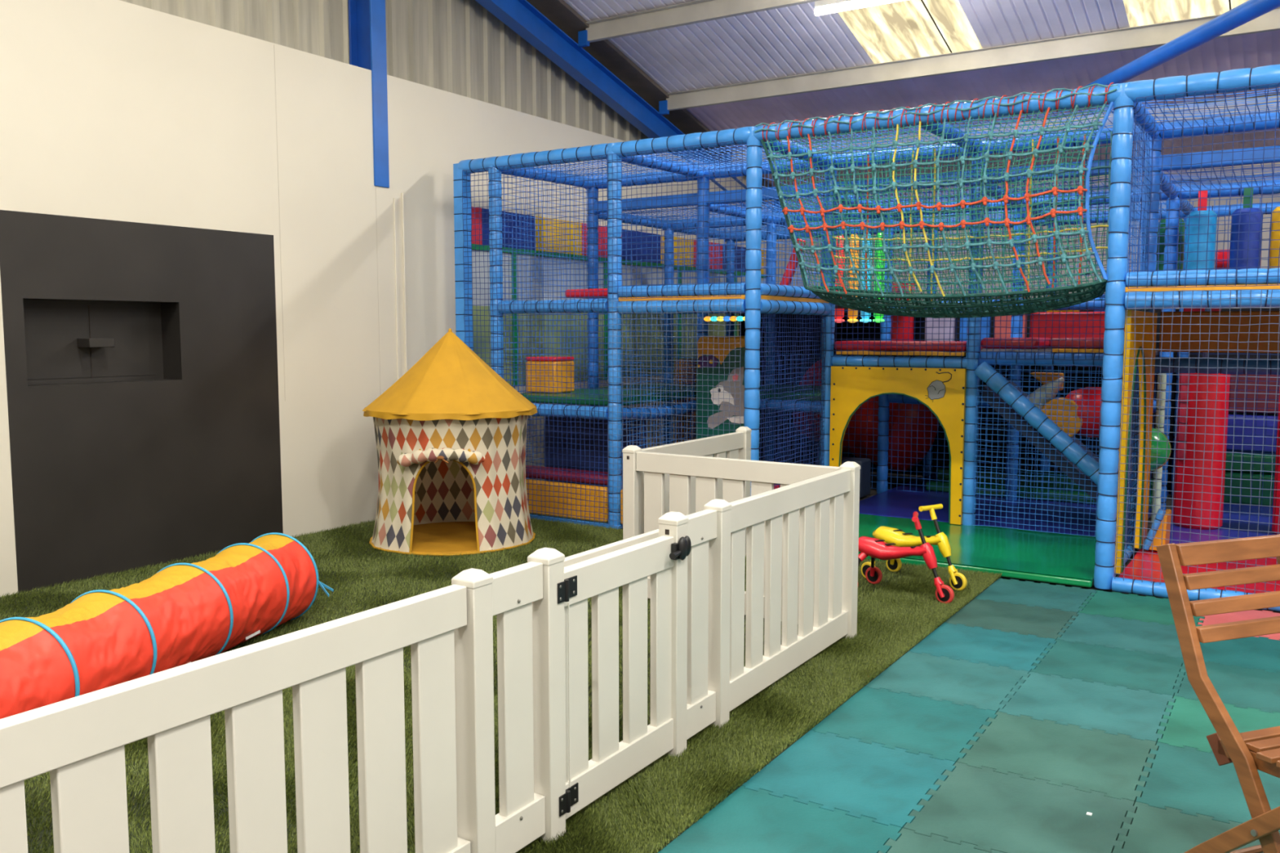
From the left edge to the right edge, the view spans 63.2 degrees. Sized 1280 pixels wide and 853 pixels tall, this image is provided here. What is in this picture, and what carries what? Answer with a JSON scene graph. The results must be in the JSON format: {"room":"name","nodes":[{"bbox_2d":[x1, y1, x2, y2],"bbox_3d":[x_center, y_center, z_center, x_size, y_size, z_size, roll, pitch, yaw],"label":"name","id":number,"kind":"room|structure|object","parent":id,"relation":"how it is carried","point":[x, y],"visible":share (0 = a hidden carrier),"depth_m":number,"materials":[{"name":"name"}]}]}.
{"room":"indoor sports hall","nodes":[
{"label":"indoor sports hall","id":0,"kind":"room"},
{"bbox_2d":[0,0,773,597],"bbox_3d":[-3.739,-3.524,5.652,0.490,9.016,22.000,3,6,32],"label":"wall","id":1,"kind":"structure","parent":0,"point":[227,230],"depth_m":7.09,"materials":[{"name":"white paint"}]},
{"bbox_2d":[475,0,1279,211],"bbox_3d":[2.026,-4.434,1.331,14.450,5.888,21.100,3,6,32],"label":"ceiling","id":2,"kind":"structure","parent":0,"point":[668,68],"depth_m":9.94,"materials":[{"name":"grey metal"}]},
{"bbox_2d":[814,0,904,15],"bbox_3d":[1.905,-3.533,7.927,1.200,0.585,0.060,3,6,32],"label":"lamp","id":3,"kind":"object","parent":2,"relation":"hanging from","point":[822,6],"visible":1,"depth_m":8.13,"materials":[{"name":"white plastic"}]},
{"bbox_2d":[837,0,982,63],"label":"window","id":4,"kind":"structure","parent":2,"relation":"attached to","point":[905,29],"depth_m":9.38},
{"bbox_2d":[1123,0,1248,26],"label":"window","id":5,"kind":"structure","parent":2,"relation":"attached to","point":[1139,12],"depth_m":8.53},
{"bbox_2d":[622,471,1279,613],"bbox_3d":[2.205,1.365,2.285,14.600,0.104,22.000,3,6,32],"label":"floor","id":6,"kind":"structure","parent":0,"point":[894,480],"depth_m":9.50,"materials":[{"name":"plastic"}]},
{"bbox_2d":[0,520,999,852],"bbox_3d":[-1.891,1.120,4.260,4.635,0.019,7.940,3,6,32],"label":"backing","id":7,"kind":"object","parent":6,"relation":"on","point":[344,563],"visible":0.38,"depth_m":5.25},
{"bbox_2d":[0,515,1002,852],"bbox_3d":[-1.240,1.003,5.257,4.643,0.034,5.569,3,6,32],"label":"artificial grass","id":8,"kind":"structure","parent":7,"relation":"on","point":[891,612],"depth_m":4.25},
{"bbox_2d":[0,533,333,719],"bbox_3d":[-2.103,0.885,4.173,0.572,0.458,2.472,1,5,13],"label":"tunnel","id":9,"kind":"object","parent":8,"relation":"on","point":[183,614],"visible":0.75,"depth_m":4.23,"materials":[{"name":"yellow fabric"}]},
{"bbox_2d":[362,328,537,555],"bbox_3d":[-1.343,0.057,7.421,1.258,1.509,1.259,3,6,32],"label":"tent","id":10,"kind":"object","parent":8,"relation":"on","point":[451,433],"visible":1,"depth_m":7.08,"materials":[{"name":"fabric"}]},
{"bbox_2d":[451,568,495,852],"bbox_3d":[-0.443,0.811,2.781,0.079,0.868,0.079,3,6,32],"label":"fence post","id":11,"kind":"object","parent":8,"relation":"on","point":[473,642],"visible":0.95,"depth_m":2.75,"materials":[{"name":"beige plastic"}]},
{"bbox_2d":[0,584,471,852],"bbox_3d":[-1.031,0.895,1.870,0.045,0.805,2.090,3,6,32],"label":"picket fence","id":12,"kind":"object","parent":11,"relation":"attached to","point":[81,740],"visible":1,"depth_m":2.21,"materials":[{"name":"beige plastic"}]},
{"bbox_2d":[527,547,565,844],"bbox_3d":[-0.272,0.786,3.047,0.079,0.868,0.079,3,6,32],"label":"fence post","id":13,"kind":"object","parent":8,"relation":"on","point":[548,615],"visible":0.92,"depth_m":3.02,"materials":[{"name":"beige plastic"}]},
{"bbox_2d":[488,561,545,852],"bbox_3d":[-0.357,0.799,2.915,0.051,0.805,0.240,3,6,32],"label":"picket fence","id":14,"kind":"object","parent":13,"relation":"attached to","point":[520,821],"visible":0.82,"depth_m":2.91,"materials":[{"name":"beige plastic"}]},
{"bbox_2d":[564,528,658,567],"bbox_3d":[-0.105,0.469,3.465,0.123,0.112,0.910,3,6,32],"label":"rail","id":15,"kind":"object","parent":13,"relation":"attached to","point":[573,559],"visible":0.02,"depth_m":3.53,"materials":[{"name":"beige plastic"}]},
{"bbox_2d":[557,535,691,819],"bbox_3d":[-0.051,0.778,3.350,0.088,0.756,0.743,3,6,32],"label":"gate","id":16,"kind":"object","parent":13,"relation":"attached to","point":[599,578],"visible":0.96,"depth_m":3.32,"materials":[{"name":"beige plastic"}]},
{"bbox_2d":[622,444,641,539],"bbox_3d":[-0.043,0.537,5.762,0.079,0.868,0.079,3,6,32],"label":"fence post","id":17,"kind":"object","parent":8,"relation":"on","point":[632,478],"visible":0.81,"depth_m":5.72,"materials":[{"name":"beige plastic"}]},
{"bbox_2d":[641,431,743,533],"bbox_3d":[0.320,0.485,6.328,0.045,0.805,1.270,3,6,32],"label":"picket fence","id":18,"kind":"object","parent":17,"relation":"attached to","point":[731,443],"visible":0.23,"depth_m":6.32,"materials":[{"name":"beige plastic"}]},
{"bbox_2d":[657,511,688,758],"bbox_3d":[0.116,0.731,3.651,0.079,0.868,0.079,3,6,32],"label":"fence post","id":19,"kind":"object","parent":8,"relation":"on","point":[674,524],"visible":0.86,"depth_m":3.62,"materials":[{"name":"beige plastic"}]},
{"bbox_2d":[686,509,716,740],"bbox_3d":[0.203,0.719,3.788,0.051,0.805,0.247,3,6,32],"label":"picket fence","id":20,"kind":"object","parent":19,"relation":"attached to","point":[701,525],"visible":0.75,"depth_m":3.78,"materials":[{"name":"beige plastic"}]},
{"bbox_2d":[703,498,731,728],"bbox_3d":[0.291,0.706,3.924,0.079,0.868,0.079,3,6,32],"label":"fence post","id":21,"kind":"object","parent":8,"relation":"on","point":[719,548],"visible":0.83,"depth_m":3.89,"materials":[{"name":"beige plastic"}]},
{"bbox_2d":[735,426,751,555],"bbox_3d":[0.684,0.433,6.895,0.079,0.868,0.079,3,6,32],"label":"fence post","id":22,"kind":"object","parent":8,"relation":"on","point":[744,453],"visible":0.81,"depth_m":6.84,"materials":[{"name":"beige plastic"}]},
{"bbox_2d":[839,461,860,639],"bbox_3d":[1.013,0.603,5.049,0.079,0.868,0.079,3,6,32],"label":"fence post","id":23,"kind":"object","parent":8,"relation":"on","point":[851,498],"visible":0.83,"depth_m":5.01,"materials":[{"name":"beige plastic"}]},
{"bbox_2d":[635,451,839,624],"bbox_3d":[0.487,0.570,5.407,1.197,0.805,0.045,4,6,34],"label":"picket fence","id":24,"kind":"object","parent":23,"relation":"attached to","point":[762,475],"visible":0.38,"depth_m":5.46,"materials":[{"name":"beige plastic"}]},
{"bbox_2d":[729,469,850,711],"bbox_3d":[0.650,0.654,4.489,0.045,0.805,1.263,3,6,32],"label":"picket fence","id":25,"kind":"object","parent":23,"relation":"attached to","point":[819,531],"visible":0.88,"depth_m":4.43,"materials":[{"name":"beige plastic"}]},
{"bbox_2d":[857,511,954,604],"bbox_3d":[1.492,0.714,5.888,0.636,0.476,0.306,3,6,32],"label":"ride-on toy","id":26,"kind":"object","parent":8,"relation":"on","point":[873,548],"visible":0.76,"depth_m":5.82,"materials":[{"name":"red plastic"}]},
{"bbox_2d":[857,551,867,561],"bbox_3d":[1.283,0.735,5.954,0.081,0.077,0.044,-1,5,-16],"label":"grip","id":27,"kind":"object","parent":26,"relation":"attached to","point":[862,556],"depth_m":5.94,"materials":[{"name":"red plastic"}]},
{"bbox_2d":[860,503,967,591],"bbox_3d":[1.669,0.686,6.202,0.637,0.476,0.317,3,6,32],"label":"ride-on toy","id":28,"kind":"object","parent":8,"relation":"on","point":[957,580],"visible":0.77,"depth_m":6.10,"materials":[{"name":"yellow plastic"}]},
{"bbox_2d":[674,359,696,443],"bbox_3d":[0.465,-0.064,10.422,0.240,1.220,0.236,3,6,32],"label":"column","id":29,"kind":"structure","parent":6,"relation":"on","point":[681,419],"depth_m":10.31,"materials":[{"name":"plastic"}]},
{"bbox_2d":[696,336,745,457],"bbox_3d":[0.693,-0.002,8.441,0.485,1.460,0.129,3,6,32],"label":"wall panel","id":30,"kind":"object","parent":6,"relation":"on","point":[716,357],"depth_m":8.37,"materials":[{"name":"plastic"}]},
{"bbox_2d":[697,355,718,368],"bbox_3d":[0.550,-0.526,8.413,0.199,0.118,0.005,3,6,32],"label":"flower picture","id":31,"kind":"object","parent":30,"relation":"attached to","point":[713,358],"depth_m":8.41,"materials":[{"name":"purple plastic"}]},
{"bbox_2d":[706,366,744,428],"bbox_3d":[0.703,-0.228,8.341,0.373,0.508,0.007,3,6,32],"label":"picture","id":32,"kind":"object","parent":30,"relation":"attached to","point":[740,388],"depth_m":8.35},
{"bbox_2d":[657,786,901,852],"bbox_3d":[0.401,1.232,3.065,0.588,0.016,0.593,3,6,32],"label":"floor mat","id":33,"kind":"object","parent":6,"relation":"on","point":[747,820],"visible":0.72,"depth_m":3.13,"materials":[{"name":"teal plastic"}]},
{"bbox_2d":[815,456,871,497],"bbox_3d":[1.863,0.459,9.543,0.450,0.340,0.250,3,6,32],"label":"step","id":34,"kind":"structure","parent":6,"relation":"on","point":[864,463],"depth_m":9.40,"materials":[{"name":"plastic"}]},
{"bbox_2d":[742,729,955,829],"bbox_3d":[0.711,1.188,3.547,0.588,0.016,0.593,3,6,32],"label":"floor mat","id":35,"kind":"object","parent":6,"relation":"on","point":[886,785],"visible":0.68,"depth_m":3.51,"materials":[{"name":"teal plastic"}]},
{"bbox_2d":[453,64,1279,611],"bbox_3d":[2.697,-0.713,8.373,7.358,2.896,4.234,3,6,32],"label":"soft play structure","id":36,"kind":"object","parent":6,"relation":"on","point":[787,329],"visible":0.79,"depth_m":7.71,"materials":[{"name":"blue plastic"}]},
{"bbox_2d":[525,355,573,393],"bbox_3d":[-0.755,-0.438,8.740,0.310,0.298,0.280,3,6,32],"label":"block","id":37,"kind":"object","parent":36,"relation":"on","point":[548,380],"visible":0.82,"depth_m":8.63,"materials":[{"name":"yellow plastic"}]},
{"bbox_2d":[564,288,607,298],"bbox_3d":[-0.292,-1.057,8.254,0.550,0.065,0.300,3,6,32],"label":"cushion","id":38,"kind":"object","parent":36,"relation":"on","point":[583,294],"visible":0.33,"depth_m":8.18,"materials":[{"name":"red plastic"}]},
{"bbox_2d":[703,315,744,321],"bbox_3d":[0.714,-0.883,8.518,0.430,0.042,0.067,3,6,32],"label":"cluster","id":39,"kind":"object","parent":36,"relation":"attached to","point":[741,318],"visible":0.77,"depth_m":8.50,"materials":[{"name":"multicoloured plastic"}]},
{"bbox_2d":[834,234,844,322],"bbox_3d":[1.793,-1.327,9.334,0.100,0.785,0.098,3,6,32],"label":"tube","id":40,"kind":"object","parent":36,"relation":"attached to","point":[838,313],"visible":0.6,"depth_m":9.29,"materials":[{"name":"red plastic"}]},
{"bbox_2d":[847,234,859,322],"bbox_3d":[1.903,-1.321,9.264,0.100,0.785,0.098,3,6,32],"label":"tube","id":41,"kind":"object","parent":36,"relation":"hanging from","point":[855,312],"visible":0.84,"depth_m":9.23,"materials":[{"name":"orange plastic"}]},
{"bbox_2d":[792,359,938,471],"bbox_3d":[2.249,-0.127,10.284,1.372,1.086,0.868,5,7,44],"label":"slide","id":42,"kind":"object","parent":36,"relation":"attached to","point":[909,420],"visible":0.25,"depth_m":9.82,"materials":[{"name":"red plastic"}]},
{"bbox_2d":[859,233,871,321],"bbox_3d":[2.004,-1.315,9.200,0.100,0.785,0.098,3,6,32],"label":"tube","id":43,"kind":"object","parent":36,"relation":"hanging from","point":[866,317],"visible":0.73,"depth_m":9.17,"materials":[{"name":"plastic"}]},
{"bbox_2d":[872,232,885,322],"bbox_3d":[2.105,-1.309,9.136,0.100,0.785,0.098,3,6,32],"label":"tube","id":44,"kind":"object","parent":36,"relation":"hanging from","point":[877,317],"visible":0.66,"depth_m":9.10,"materials":[{"name":"green plastic"}]},
{"bbox_2d":[890,282,915,341],"bbox_3d":[2.525,-1.095,10.113,0.280,0.610,0.060,3,6,32],"label":"cushion","id":45,"kind":"object","parent":36,"relation":"on","point":[900,318],"visible":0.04,"depth_m":10.08,"materials":[{"name":"red plastic"}]},
{"bbox_2d":[754,82,1117,318],"bbox_3d":[1.908,-1.363,6.750,2.243,1.314,0.904,3,6,32],"label":"net","id":46,"kind":"object","parent":36,"relation":"hanging from","point":[1095,289],"visible":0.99,"depth_m":6.49,"materials":[{"name":"green fabric"}]},
{"bbox_2d":[924,297,955,341],"bbox_3d":[2.862,-1.001,9.906,0.280,0.460,0.060,3,6,32],"label":"cushion","id":47,"kind":"object","parent":36,"relation":"on","point":[947,320],"visible":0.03,"depth_m":9.88,"materials":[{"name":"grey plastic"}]},
{"bbox_2d":[959,297,991,341],"bbox_3d":[3.140,-0.984,9.729,0.280,0.460,0.060,3,6,32],"label":"cushion","id":48,"kind":"object","parent":36,"relation":"on","point":[984,330],"visible":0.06,"depth_m":9.67,"materials":[{"name":"blue plastic"}]},
{"bbox_2d":[738,307,1279,494],"bbox_3d":[4.021,-0.273,10.069,6.850,1.700,0.030,3,6,32],"label":"curtain","id":49,"kind":"object","parent":36,"relation":"hanging from","point":[917,468],"depth_m":10.67,"materials":[{"name":"fabric"}]},
{"bbox_2d":[994,297,1026,337],"bbox_3d":[3.410,-0.969,9.557,0.280,0.460,0.060,3,6,32],"label":"cushion","id":50,"kind":"object","parent":36,"relation":"on","point":[997,330],"visible":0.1,"depth_m":9.56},
{"bbox_2d":[973,361,1137,530],"bbox_3d":[3.210,0.097,7.803,1.157,1.179,1.062,3,6,32],"label":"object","id":51,"kind":"object","parent":36,"relation":"attached to","point":[1046,428],"visible":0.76,"depth_m":7.47,"materials":[{"name":"blue plastic"}]},
{"bbox_2d":[1026,377,1064,408],"bbox_3d":[3.022,-0.237,7.752,0.267,0.267,0.156,3,6,32],"label":"cone","id":52,"kind":"object","parent":51,"relation":"on","point":[1049,390],"visible":0.65,"depth_m":7.70,"materials":[{"name":"plastic"}]},
{"bbox_2d":[1030,372,1063,391],"bbox_3d":[3.115,-0.341,7.963,0.225,0.139,0.130,3,6,32],"label":"cushion","id":53,"kind":"object","parent":51,"relation":"on","point":[1038,378],"visible":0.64,"depth_m":7.90,"materials":[{"name":"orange plastic"}]},
{"bbox_2d":[1040,386,1102,437],"bbox_3d":[3.246,-0.104,7.611,0.537,0.375,0.395,3,6,32],"label":"balls","id":54,"kind":"object","parent":51,"relation":"on","point":[1096,404],"visible":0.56,"depth_m":7.48,"materials":[{"name":"red plastic"}]},
{"bbox_2d":[1046,295,1079,311],"bbox_3d":[3.789,-0.946,9.316,0.280,0.460,0.060,3,6,32],"label":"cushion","id":55,"kind":"object","parent":36,"relation":"on","point":[1070,310],"visible":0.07,"depth_m":9.28,"materials":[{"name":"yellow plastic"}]},
{"bbox_2d":[1029,311,1124,347],"bbox_3d":[3.740,-0.804,8.645,0.950,0.300,0.060,3,6,32],"label":"cushion","id":56,"kind":"object","parent":36,"relation":"on","point":[1049,329],"visible":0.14,"depth_m":8.71,"materials":[{"name":"red plastic"}]},
{"bbox_2d":[1093,294,1105,311],"bbox_3d":[4.126,-0.927,9.101,0.280,0.460,0.060,3,6,32],"label":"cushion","id":57,"kind":"object","parent":36,"relation":"on","point":[1102,295],"visible":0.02,"depth_m":9.10,"materials":[{"name":"blue plastic"}]},
{"bbox_2d":[1114,310,1157,573],"bbox_3d":[3.140,0.051,6.552,0.040,1.540,1.230,3,6,32],"label":"arched doorway","id":58,"kind":"structure","parent":36,"relation":"attached to","point":[1140,508],"depth_m":6.43,"materials":[{"name":"yellow plastic"}]},
{"bbox_2d":[1129,427,1171,471],"bbox_3d":[3.610,0.163,7.411,0.320,0.320,0.320,3,6,32],"label":"ball","id":59,"kind":"object","parent":36,"relation":"on","point":[1162,452],"visible":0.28,"depth_m":7.28,"materials":[{"name":"green plastic"}]},
{"bbox_2d":[1155,218,1185,271],"bbox_3d":[4.344,-1.480,8.517,0.208,0.750,0.208,3,6,32],"label":"bag","id":60,"kind":"object","parent":36,"relation":"hanging from","point":[1162,238],"visible":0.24,"depth_m":8.46,"materials":[{"name":"green plastic"}]},
{"bbox_2d":[1184,190,1217,270],"bbox_3d":[4.294,-1.429,7.958,0.208,0.750,0.208,3,6,32],"label":"bag","id":61,"kind":"object","parent":36,"relation":"hanging from","point":[1193,229],"visible":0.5,"depth_m":7.88,"materials":[{"name":"blue plastic"}]},
{"bbox_2d":[1182,308,1221,311],"bbox_3d":[4.716,-0.967,8.719,0.280,0.610,0.060,3,6,32],"label":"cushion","id":62,"kind":"object","parent":36,"relation":"attached to","point":[1184,309],"visible":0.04,"depth_m":8.71,"materials":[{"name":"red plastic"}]},
{"bbox_2d":[1214,249,1261,269],"bbox_3d":[4.856,-1.258,8.447,0.320,0.360,0.100,3,6,32],"label":"pad","id":63,"kind":"object","parent":36,"relation":"hanging from","point":[1220,254],"visible":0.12,"depth_m":8.46,"materials":[{"name":"red plastic"}]},
{"bbox_2d":[1228,187,1262,269],"bbox_3d":[4.547,-1.414,7.797,0.208,0.750,0.208,3,6,32],"label":"bag","id":64,"kind":"object","parent":36,"relation":"hanging from","point":[1255,217],"visible":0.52,"depth_m":7.72,"materials":[{"name":"blue plastic"}]},
{"bbox_2d":[1269,206,1279,268],"bbox_3d":[4.766,-1.402,7.658,0.208,0.750,0.208,3,6,32],"label":"bag","id":65,"kind":"object","parent":36,"relation":"hanging from","point":[1274,244],"visible":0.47,"depth_m":7.64,"materials":[{"name":"yellow plastic"}]},
{"bbox_2d":[811,686,996,763],"bbox_3d":[1.020,1.144,4.030,0.588,0.016,0.593,3,6,32],"label":"floor mat","id":66,"kind":"object","parent":6,"relation":"on","point":[942,730],"visible":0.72,"depth_m":4.00,"materials":[{"name":"teal plastic"}]},
{"bbox_2d":[878,827,1004,852],"bbox_3d":[0.881,1.261,2.759,0.588,0.016,0.593,3,6,32],"label":"floor mat","id":67,"kind":"object","parent":6,"relation":"on","point":[909,842],"visible":0.98,"depth_m":3.04,"materials":[{"name":"teal plastic"}]},
{"bbox_2d":[865,651,1030,711],"bbox_3d":[1.330,1.099,4.512,0.588,0.016,0.593,3,6,32],"label":"floor mat","id":68,"kind":"object","parent":6,"relation":"on","point":[984,686],"visible":0.77,"depth_m":4.47,"materials":[{"name":"teal plastic"}]},
{"bbox_2d":[909,622,1056,671],"bbox_3d":[1.640,1.055,4.995,0.588,0.016,0.593,3,6,32],"label":"floor mat","id":69,"kind":"object","parent":6,"relation":"on","point":[995,647],"visible":0.76,"depth_m":4.97,"materials":[{"name":"teal plastic"}]},
{"bbox_2d":[857,513,1125,587],"bbox_3d":[2.097,0.813,7.247,2.180,0.054,1.385,3,6,32],"label":"entrance mat","id":70,"kind":"object","parent":6,"relation":"on","point":[1015,553],"visible":0.58,"depth_m":6.88,"materials":[{"name":"green plastic"}]},
{"bbox_2d":[829,365,966,524],"bbox_3d":[1.968,0.128,8.036,1.055,1.170,0.045,3,6,32],"label":"arched entrance","id":71,"kind":"object","parent":70,"relation":"on","point":[942,390],"visible":0.92,"depth_m":7.89,"materials":[{"name":"yellow plastic"}]},
{"bbox_2d":[924,372,951,402],"bbox_3d":[2.241,-0.296,7.804,0.197,0.231,0.006,3,6,32],"label":"picture","id":72,"kind":"object","parent":71,"relation":"attached to","point":[938,385],"depth_m":7.81},
{"bbox_2d":[944,598,1078,639],"bbox_3d":[1.949,1.011,5.477,0.588,0.016,0.593,3,6,32],"label":"floor mat","id":73,"kind":"object","parent":6,"relation":"on","point":[1041,622],"visible":0.7,"depth_m":5.45,"materials":[{"name":"teal plastic"}]},
{"bbox_2d":[858,473,1168,539],"bbox_3d":[3.194,0.658,8.957,2.180,0.050,2.630,3,6,32],"label":"floor mat","id":74,"kind":"object","parent":6,"relation":"on","point":[894,503],"visible":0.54,"depth_m":8.46,"materials":[{"name":"blue plastic"}]},
{"bbox_2d":[925,478,1152,509],"bbox_3d":[3.463,0.580,9.093,1.860,0.080,0.300,3,6,32],"label":"stair","id":75,"kind":"structure","parent":74,"relation":"on","point":[933,482],"depth_m":9.03,"materials":[{"name":"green plastic"}]},
{"bbox_2d":[937,465,1153,494],"bbox_3d":[3.651,0.509,9.383,1.860,0.170,0.300,3,6,32],"label":"stair","id":76,"kind":"structure","parent":74,"relation":"on","point":[946,470],"depth_m":9.35,"materials":[{"name":"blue plastic"}]},
{"bbox_2d":[903,762,1136,852],"bbox_3d":[1.191,1.216,3.242,0.588,0.016,0.593,3,6,32],"label":"floor mat","id":77,"kind":"object","parent":6,"relation":"on","point":[985,808],"visible":0.95,"depth_m":3.24,"materials":[{"name":"teal plastic"}]},
{"bbox_2d":[974,577,1096,613],"bbox_3d":[2.259,0.967,5.960,0.588,0.016,0.593,3,6,32],"label":"floor mat","id":78,"kind":"object","parent":6,"relation":"on","point":[1047,596],"visible":0.77,"depth_m":5.94,"materials":[{"name":"teal plastic"}]},
{"bbox_2d":[956,711,1158,804],"bbox_3d":[1.501,1.172,3.724,0.588,0.016,0.593,3,6,32],"label":"floor mat","id":79,"kind":"object","parent":6,"relation":"on","point":[1095,760],"visible":0.91,"depth_m":3.69,"materials":[{"name":"teal plastic"}]},
{"bbox_2d":[997,671,1175,744],"bbox_3d":[1.810,1.128,4.207,0.588,0.016,0.593,3,6,32],"label":"floor mat","id":80,"kind":"object","parent":6,"relation":"on","point":[1138,714],"visible":0.93,"depth_m":4.18,"materials":[{"name":"teal plastic"}]},
{"bbox_2d":[1030,639,1186,697],"bbox_3d":[2.120,1.083,4.689,0.588,0.016,0.593,3,6,32],"label":"floor mat","id":81,"kind":"object","parent":6,"relation":"on","point":[1157,673],"visible":0.88,"depth_m":4.66,"materials":[{"name":"teal plastic"}]},
{"bbox_2d":[1056,612,1182,657],"bbox_3d":[2.429,1.039,5.171,0.588,0.016,0.593,3,6,32],"label":"floor mat","id":82,"kind":"object","parent":6,"relation":"on","point":[1153,637],"visible":0.67,"depth_m":5.17,"materials":[{"name":"teal plastic"}]},
{"bbox_2d":[1078,590,1204,626],"bbox_3d":[2.739,0.995,5.654,0.588,0.016,0.593,3,6,32],"label":"floor mat","id":83,"kind":"object","parent":6,"relation":"on","point":[1148,609],"visible":0.65,"depth_m":5.66,"materials":[{"name":"teal plastic"}]},
{"bbox_2d":[1112,801,1279,852],"bbox_3d":[1.671,1.244,2.936,0.588,0.016,0.593,3,6,32],"label":"floor mat","id":84,"kind":"object","parent":6,"relation":"on","point":[1152,829],"visible":0.81,"depth_m":3.13,"materials":[{"name":"teal plastic"}]},
{"bbox_2d":[1155,533,1279,852],"bbox_3d":[1.763,0.803,2.705,0.520,0.928,0.662,-2,6,-20],"label":"folding chair","id":85,"kind":"object","parent":84,"relation":"on","point":[1249,752],"visible":1,"depth_m":2.81,"materials":[{"name":"brown wood"}]},
{"bbox_2d":[1119,546,1279,593],"bbox_3d":[4.061,0.928,6.018,2.220,0.051,1.270,3,6,32],"label":"floor mat","id":86,"kind":"object","parent":6,"relation":"on","point":[1146,557],"visible":0.26,"depth_m":6.38,"materials":[{"name":"plastic"}]},
{"bbox_2d":[1142,508,1171,551],"bbox_3d":[3.444,0.667,6.925,0.137,0.285,0.333,3,6,32],"label":"slide","id":87,"kind":"object","parent":86,"relation":"on","point":[1166,518],"visible":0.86,"depth_m":6.81,"materials":[{"name":"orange plastic"}]},
{"bbox_2d":[1135,742,1279,834],"bbox_3d":[1.981,1.200,3.418,0.588,0.016,0.593,3,6,32],"label":"floor mat","id":88,"kind":"object","parent":6,"relation":"on","point":[1188,780],"visible":0.73,"depth_m":3.44,"materials":[{"name":"teal plastic"}]},
{"bbox_2d":[1156,695,1279,753],"bbox_3d":[2.291,1.156,3.901,0.588,0.016,0.593,3,6,32],"label":"floor mat","id":89,"kind":"object","parent":6,"relation":"on","point":[1188,725],"visible":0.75,"depth_m":4.00,"materials":[{"name":"teal plastic"}]},
{"bbox_2d":[1168,503,1275,543],"bbox_3d":[5.111,0.778,7.654,2.220,0.050,2.570,3,6,32],"label":"floor mat","id":90,"kind":"object","parent":6,"relation":"on","point":[1184,536],"visible":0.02,"depth_m":7.66,"materials":[{"name":"plastic"}]},
{"bbox_2d":[1172,306,1230,529],"bbox_3d":[4.163,-0.069,7.691,0.330,1.630,0.330,3,6,32],"label":"roller","id":91,"kind":"object","parent":90,"relation":"on","point":[1212,379],"visible":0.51,"depth_m":7.58,"materials":[{"name":"red plastic"}]},
{"bbox_2d":[1223,471,1275,506],"bbox_3d":[5.761,0.554,8.450,1.900,0.250,0.400,3,6,32],"label":"step block","id":92,"kind":"object","parent":90,"relation":"on","point":[1235,482],"visible":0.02,"depth_m":8.66,"materials":[{"name":"green plastic"}]},
{"bbox_2d":[1225,450,1275,474],"bbox_3d":[5.801,0.339,8.494,1.900,0.150,0.270,3,6,32],"label":"step block","id":93,"kind":"object","parent":92,"relation":"on","point":[1237,456],"visible":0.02,"depth_m":8.76,"materials":[{"name":"green plastic"}]},
{"bbox_2d":[1226,413,1278,453],"bbox_3d":[5.842,0.094,8.535,1.900,0.310,0.140,3,6,32],"label":"step block","id":94,"kind":"object","parent":93,"relation":"on","point":[1259,440],"visible":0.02,"depth_m":8.85,"materials":[{"name":"blue plastic"}]},
{"bbox_2d":[1228,373,1279,413],"bbox_3d":[5.373,-0.300,8.835,0.650,0.380,0.060,3,6,32],"label":"pad","id":95,"kind":"object","parent":94,"relation":"on","point":[1241,388],"visible":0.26,"depth_m":8.88,"materials":[{"name":"red plastic"}]},
{"bbox_2d":[1271,388,1279,534],"bbox_3d":[4.702,-0.037,7.347,0.330,1.630,0.330,3,6,32],"label":"roller","id":96,"kind":"object","parent":90,"relation":"on","point":[1277,477],"visible":0.94,"depth_m":7.40,"materials":[{"name":"red plastic"}]},
{"bbox_2d":[1173,661,1279,713],"bbox_3d":[2.600,1.111,4.383,0.588,0.016,0.593,3,6,32],"label":"floor mat","id":97,"kind":"object","parent":6,"relation":"on","point":[1239,686],"visible":0.73,"depth_m":4.41,"materials":[{"name":"teal plastic"}]},
{"bbox_2d":[1197,609,1279,640],"bbox_3d":[3.220,1.023,5.348,0.588,0.016,0.593,3,6,32],"label":"floor mat","id":98,"kind":"object","parent":6,"relation":"on","point":[1252,614],"visible":0.41,"depth_m":5.46,"materials":[{"name":"rubber"}]},
{"bbox_2d":[1200,636,1279,673],"bbox_3d":[2.910,1.067,4.866,0.588,0.016,0.593,3,6,32],"label":"floor mat","id":99,"kind":"object","parent":6,"relation":"on","point":[1251,652],"visible":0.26,"depth_m":4.86,"materials":[{"name":"teal plastic"}]},
{"bbox_2d":[775,173,1279,310],"bbox_3d":[7.660,-1.957,10.457,14.500,5.016,0.100,3,6,32],"label":"wall","id":100,"kind":"structure","parent":0,"point":[1265,235],"depth_m":12.34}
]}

